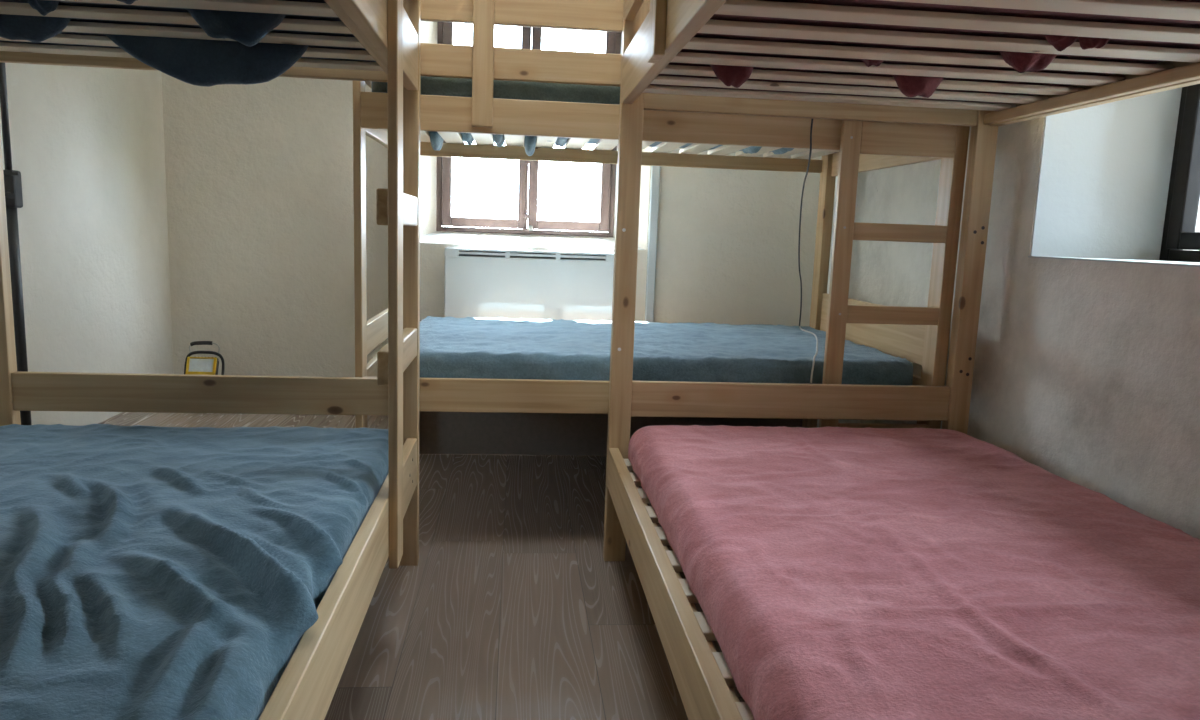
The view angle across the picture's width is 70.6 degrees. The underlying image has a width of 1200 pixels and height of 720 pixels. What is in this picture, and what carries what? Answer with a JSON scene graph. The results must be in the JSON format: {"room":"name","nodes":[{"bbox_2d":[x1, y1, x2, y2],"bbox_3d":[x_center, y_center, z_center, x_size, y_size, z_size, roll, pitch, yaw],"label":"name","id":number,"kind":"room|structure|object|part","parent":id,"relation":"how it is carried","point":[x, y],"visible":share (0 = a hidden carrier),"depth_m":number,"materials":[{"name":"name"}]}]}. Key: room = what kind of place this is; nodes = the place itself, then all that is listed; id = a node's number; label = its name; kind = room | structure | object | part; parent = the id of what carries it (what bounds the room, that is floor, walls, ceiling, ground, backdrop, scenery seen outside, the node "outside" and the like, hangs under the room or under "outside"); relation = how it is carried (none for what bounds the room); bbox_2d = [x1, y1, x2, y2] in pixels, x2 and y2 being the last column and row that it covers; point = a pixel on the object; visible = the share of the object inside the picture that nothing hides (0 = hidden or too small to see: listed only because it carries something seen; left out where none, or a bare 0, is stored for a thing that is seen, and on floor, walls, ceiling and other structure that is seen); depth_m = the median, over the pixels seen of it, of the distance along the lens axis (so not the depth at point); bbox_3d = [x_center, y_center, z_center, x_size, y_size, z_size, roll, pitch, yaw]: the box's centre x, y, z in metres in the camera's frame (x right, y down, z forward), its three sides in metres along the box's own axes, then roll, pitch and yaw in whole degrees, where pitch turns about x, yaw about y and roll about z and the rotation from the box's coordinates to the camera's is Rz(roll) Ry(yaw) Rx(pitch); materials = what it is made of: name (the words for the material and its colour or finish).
{"room":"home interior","nodes":[
{"label":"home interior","id":0,"kind":"room"},
{"bbox_2d":[0,63,173,425],"bbox_3d":[-2.542,-0.501,1.393,0.300,2.850,8.780,1,9,-6],"label":"wall","id":1,"kind":"structure","parent":0,"point":[87,143],"depth_m":4.49,"materials":[{"name":"paint"}]},
{"bbox_2d":[161,72,387,376],"bbox_3d":[-1.993,-1.129,5.660,1.620,2.850,0.300,1,9,-6],"label":"wall","id":2,"kind":"structure","parent":0,"point":[259,177],"depth_m":5.53,"materials":[{"name":"paint"}]},
{"bbox_2d":[98,412,744,719],"bbox_3d":[-0.501,0.909,1.810,4.100,0.120,8.380,1,9,-6],"label":"floor","id":3,"kind":"structure","parent":0,"point":[511,607],"depth_m":2.53,"materials":[{"name":"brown brown oak laminate"}]},
{"bbox_2d":[0,62,31,424],"bbox_3d":[-2.334,-0.432,3.332,0.414,1.953,0.366,1,9,-6],"label":"tripod stand","id":4,"kind":"object","parent":3,"relation":"on","point":[12,178],"visible":0.64,"depth_m":3.36,"materials":[{"name":"black metal"}]},
{"bbox_3d":[-2.306,-0.685,3.315,0.062,0.108,0.039,3,9,7],"label":"clamp knob","id":5,"kind":"part","parent":4,"relation":"part of","materials":[{"name":"black plastic"}]},
{"bbox_2d":[184,341,224,374],"bbox_3d":[-2.513,0.059,5.371,0.245,0.351,0.270,1,9,-6],"label":"work light","id":6,"kind":"object","parent":3,"relation":"on","point":[193,365],"visible":0.8,"depth_m":5.34,"materials":[{"name":"yellow plastic"}]},
{"bbox_2d":[0,0,420,719],"bbox_3d":[-1.102,-0.124,1.413,1.338,2.000,2.548,1,9,-6],"label":"bunk bed","id":7,"kind":"object","parent":3,"relation":"on","point":[389,31],"visible":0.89,"depth_m":2.28,"materials":[{"name":"brown wood"}]},
{"bbox_3d":[-1.851,-0.328,2.580,0.073,2.000,0.046,1,9,-6],"label":"post","id":8,"kind":"part","parent":7,"relation":"part of","materials":[{"name":"brown wood"}]},
{"bbox_2d":[0,0,375,86],"bbox_3d":[-1.093,-0.703,1.325,1.222,0.239,2.376,1,9,-6],"label":"mattress","id":9,"kind":"object","parent":7,"relation":"on","point":[246,60],"visible":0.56,"depth_m":2.16,"materials":[{"name":"blue fabric"}]},
{"bbox_3d":[-1.211,-0.936,2.547,1.170,0.134,0.028,1,9,-6],"label":"rail","id":10,"kind":"part","parent":7,"relation":"part of","materials":[{"name":"brown wood"}]},
{"bbox_2d":[0,424,388,719],"bbox_3d":[-1.114,0.410,1.497,1.264,0.142,2.386,1,9,-6],"label":"mattress","id":11,"kind":"object","parent":7,"relation":"on","point":[147,572],"visible":1,"depth_m":1.60,"materials":[{"name":"blue fabric"}]},
{"bbox_3d":[-1.248,0.108,2.705,1.170,0.120,0.028,1,9,-6],"label":"rail","id":12,"kind":"part","parent":7,"relation":"part of","materials":[{"name":"brown wood"}]},
{"bbox_3d":[-0.500,0.521,1.571,0.034,0.158,2.456,1,9,-6],"label":"rail","id":13,"kind":"part","parent":7,"relation":"part of","materials":[{"name":"brown wood"}]},
{"bbox_3d":[-0.456,-0.722,1.383,0.034,0.164,2.456,1,9,-6],"label":"rail","id":14,"kind":"part","parent":7,"relation":"part of","materials":[{"name":"brown wood"}]},
{"bbox_3d":[-0.614,-0.303,2.704,0.073,2.000,0.046,1,9,-6],"label":"post","id":15,"kind":"part","parent":7,"relation":"part of","materials":[{"name":"brown wood"}]},
{"bbox_2d":[353,0,969,455],"bbox_3d":[0.156,-0.398,3.511,2.060,2.000,1.322,1,9,-6],"label":"bunk bed","id":16,"kind":"object","parent":3,"relation":"on","point":[474,416],"visible":0.39,"depth_m":2.90,"materials":[{"name":"brown wood"}]},
{"bbox_3d":[-0.800,-0.328,2.827,0.024,2.000,0.090,1,9,-6],"label":"post","id":17,"kind":"part","parent":16,"relation":"part of","materials":[{"name":"brown wood"}]},
{"bbox_3d":[-0.835,-1.064,3.318,0.024,0.099,1.107,1,9,-6],"label":"guard rail","id":18,"kind":"part","parent":16,"relation":"part of","materials":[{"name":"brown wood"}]},
{"bbox_3d":[-0.873,0.011,3.482,0.024,0.128,1.107,1,9,-6],"label":"rail","id":19,"kind":"part","parent":16,"relation":"part of","materials":[{"name":"brown wood"}]},
{"bbox_3d":[-0.841,-0.900,3.343,0.024,0.112,1.107,1,9,-6],"label":"rail","id":20,"kind":"part","parent":16,"relation":"part of","materials":[{"name":"brown wood"}]},
{"bbox_3d":[-0.867,-0.152,3.457,0.024,0.106,1.107,1,9,-6],"label":"rail","id":21,"kind":"part","parent":16,"relation":"part of","materials":[{"name":"brown wood"}]},
{"bbox_3d":[-0.373,-0.993,2.708,0.068,0.481,0.023,1,9,-6],"label":"guard post","id":22,"kind":"part","parent":16,"relation":"part of","materials":[{"name":"brown wood"}]},
{"bbox_3d":[0.189,0.133,2.962,1.988,0.114,0.024,1,9,-6],"label":"rail","id":23,"kind":"part","parent":16,"relation":"part of","materials":[{"name":"brown wood"}]},
{"bbox_3d":[0.227,-0.948,2.797,1.988,0.099,0.024,1,9,-6],"label":"guard rail","id":24,"kind":"part","parent":16,"relation":"part of","materials":[{"name":"brown wood"}]},
{"bbox_3d":[0.233,-1.125,2.771,1.988,0.117,0.024,1,9,-6],"label":"guard rail","id":25,"kind":"part","parent":16,"relation":"part of","materials":[{"name":"brown wood"}]},
{"bbox_2d":[371,76,812,155],"bbox_3d":[0.167,-0.928,3.430,1.969,0.163,1.210,1,9,-6],"label":"mattress","id":26,"kind":"object","parent":16,"relation":"on","point":[441,86],"visible":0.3,"depth_m":2.80,"materials":[{"name":"blue fabric"}]},
{"bbox_3d":[0.221,-0.784,2.822,1.988,0.112,0.024,1,9,-6],"label":"rail","id":27,"kind":"part","parent":16,"relation":"part of","materials":[{"name":"brown wood"}]},
{"bbox_3d":[0.100,-0.971,4.066,1.988,0.062,0.024,1,9,-6],"label":"rail","id":28,"kind":"part","parent":16,"relation":"part of","materials":[{"name":"brown wood"}]},
{"bbox_2d":[420,316,912,384],"bbox_3d":[0.156,-0.044,3.572,1.921,0.133,1.228,1,9,-6],"label":"mattress","id":29,"kind":"object","parent":16,"relation":"on","point":[450,347],"visible":0.82,"depth_m":3.07,"materials":[{"name":"blue fabric"}]},
{"bbox_2d":[798,119,817,382],"bbox_3d":[0.833,-0.461,3.341,0.111,0.978,0.989,4,9,14],"label":"cable","id":30,"kind":"object","parent":16,"relation":"hanging from","point":[815,355],"visible":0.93,"depth_m":3.42,"materials":[{"name":"grey plastic"}]},
{"bbox_3d":[1.099,-0.470,4.207,0.047,2.000,0.090,1,9,-6],"label":"post","id":31,"kind":"part","parent":16,"relation":"part of","materials":[{"name":"brown wood"}]},
{"bbox_3d":[1.161,-0.151,3.644,0.024,0.189,1.127,1,9,-6],"label":"rail","id":32,"kind":"part","parent":16,"relation":"part of","materials":[{"name":"brown wood"}]},
{"bbox_3d":[1.186,-0.858,3.537,0.024,0.112,1.127,1,9,-6],"label":"rail","id":33,"kind":"part","parent":16,"relation":"part of","materials":[{"name":"brown wood"}]},
{"bbox_3d":[1.153,0.053,3.675,0.024,0.128,1.127,1,9,-6],"label":"rail","id":34,"kind":"part","parent":16,"relation":"part of","materials":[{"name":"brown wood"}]},
{"bbox_3d":[1.216,-0.285,3.009,0.047,2.000,0.092,1,9,-6],"label":"post","id":35,"kind":"part","parent":16,"relation":"part of","materials":[{"name":"brown wood"}]},
{"bbox_2d":[603,0,1199,719],"bbox_3d":[0.788,-0.089,1.618,1.297,2.000,2.580,1,9,-6],"label":"bunk bed","id":36,"kind":"object","parent":3,"relation":"on","point":[654,32],"visible":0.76,"depth_m":2.32,"materials":[{"name":"brown wood"}]},
{"bbox_3d":[0.083,-0.294,2.805,0.073,2.000,0.046,1,9,-6],"label":"post","id":37,"kind":"part","parent":36,"relation":"part of","materials":[{"name":"brown wood"}]},
{"bbox_3d":[0.212,-0.939,1.430,0.028,0.124,2.488,1,9,-6],"label":"guard rail","id":38,"kind":"part","parent":36,"relation":"part of","materials":[{"name":"brown wood"}]},
{"bbox_3d":[0.136,-0.901,1.909,0.026,0.428,0.095,1,9,-6],"label":"guard post","id":39,"kind":"part","parent":36,"relation":"part of","materials":[{"name":"brown wood"}]},
{"bbox_3d":[0.207,-0.702,1.466,0.035,0.152,2.488,1,9,-6],"label":"rail","id":40,"kind":"part","parent":36,"relation":"part of","materials":[{"name":"brown wood"}]},
{"bbox_3d":[0.163,0.554,1.657,0.035,0.135,2.488,1,9,-6],"label":"rail","id":41,"kind":"part","parent":36,"relation":"part of","materials":[{"name":"brown wood"}]},
{"bbox_3d":[0.664,0.142,2.929,1.125,0.120,0.028,1,9,-6],"label":"rail","id":42,"kind":"part","parent":36,"relation":"part of","materials":[{"name":"brown wood"}]},
{"bbox_3d":[0.700,-0.865,2.776,1.125,0.140,0.028,1,9,-6],"label":"rail","id":43,"kind":"part","parent":36,"relation":"part of","materials":[{"name":"brown wood"}]},
{"bbox_2d":[628,425,1199,719],"bbox_3d":[0.786,0.450,1.705,1.192,0.129,2.418,1,9,-6],"label":"mattress","id":44,"kind":"object","parent":36,"relation":"on","point":[835,573],"visible":1,"depth_m":1.59,"materials":[{"name":"pink fabric"}]},
{"bbox_2d":[650,0,1199,103],"bbox_3d":[0.826,-0.684,1.532,1.186,0.185,2.415,1,9,-6],"label":"mattress","id":45,"kind":"object","parent":36,"relation":"on","point":[735,76],"visible":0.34,"depth_m":1.92,"materials":[{"name":"fabric"}]},
{"bbox_3d":[1.275,-0.270,2.925,0.073,2.000,0.046,1,9,-6],"label":"post","id":46,"kind":"part","parent":36,"relation":"part of","materials":[{"name":"brown wood"}]},
{"bbox_3d":[1.437,-0.671,1.591,0.035,0.164,2.488,1,9,-6],"label":"rail","id":47,"kind":"part","parent":36,"relation":"part of","materials":[{"name":"brown wood"}]},
{"bbox_2d":[420,21,821,325],"bbox_3d":[0.056,-0.916,4.733,2.380,2.850,0.440,1,9,-6],"label":"wall","id":48,"kind":"structure","parent":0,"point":[727,239],"depth_m":4.64,"materials":[{"name":"paint"}]},
{"bbox_2d":[436,22,620,236],"bbox_3d":[-0.394,-1.402,4.675,0.997,1.403,0.100,1,9,-6],"label":"window","id":49,"kind":"structure","parent":48,"relation":"attached to","point":[527,199],"depth_m":4.74,"materials":[{"name":"brown paint"}]},
{"bbox_3d":[-0.625,-1.409,4.662,0.476,1.344,0.054,1,9,-6],"label":"sash","id":50,"kind":"part","parent":49,"relation":"part of","materials":[{"name":"brown paint"}]},
{"bbox_3d":[-0.157,-1.399,4.710,0.459,1.344,0.054,1,9,-6],"label":"sash","id":51,"kind":"part","parent":49,"relation":"part of","materials":[{"name":"brown paint"}]},
{"bbox_2d":[444,247,613,320],"bbox_3d":[-0.369,-0.202,4.535,0.907,0.768,0.144,1,9,-6],"label":"radiator","id":52,"kind":"object","parent":48,"relation":"attached to","point":[479,282],"visible":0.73,"depth_m":4.43,"materials":[{"name":"white metal"}]},
{"bbox_2d":[456,250,607,260],"bbox_3d":[-0.352,-0.547,4.431,0.811,0.034,0.039,1,9,-6],"label":"grille","id":53,"kind":"object","parent":52,"relation":"attached to","point":[461,255],"depth_m":4.42,"materials":[{"name":"white metal"}]},
{"bbox_2d":[420,231,643,249],"bbox_3d":[-0.412,-0.672,4.741,1.300,0.062,0.410,1,9,-6],"label":"sill","id":54,"kind":"structure","parent":48,"relation":"attached to","point":[442,237],"depth_m":4.65,"materials":[{"name":"white paint"}]},
{"bbox_2d":[817,116,1199,538],"bbox_3d":[1.831,-0.333,1.301,0.590,2.850,7.710,1,9,-6],"label":"wall","id":55,"kind":"structure","parent":0,"point":[1086,372],"depth_m":2.57,"materials":[{"name":"paint"}]},
{"bbox_2d":[1028,87,1199,266],"bbox_3d":[1.692,-0.647,2.030,0.454,0.858,1.369,1,9,-6],"label":"window reveal","id":56,"kind":"structure","parent":55,"relation":"attached to","point":[1104,175],"depth_m":2.72,"materials":[{"name":"white paint"}]},
{"bbox_2d":[1159,84,1199,261],"bbox_3d":[1.734,-0.647,2.034,0.470,0.856,1.367,1,9,-6],"label":"window","id":57,"kind":"structure","parent":55,"relation":"in","point":[1180,241],"depth_m":2.67,"materials":[{"name":"black wood"}]}
]}

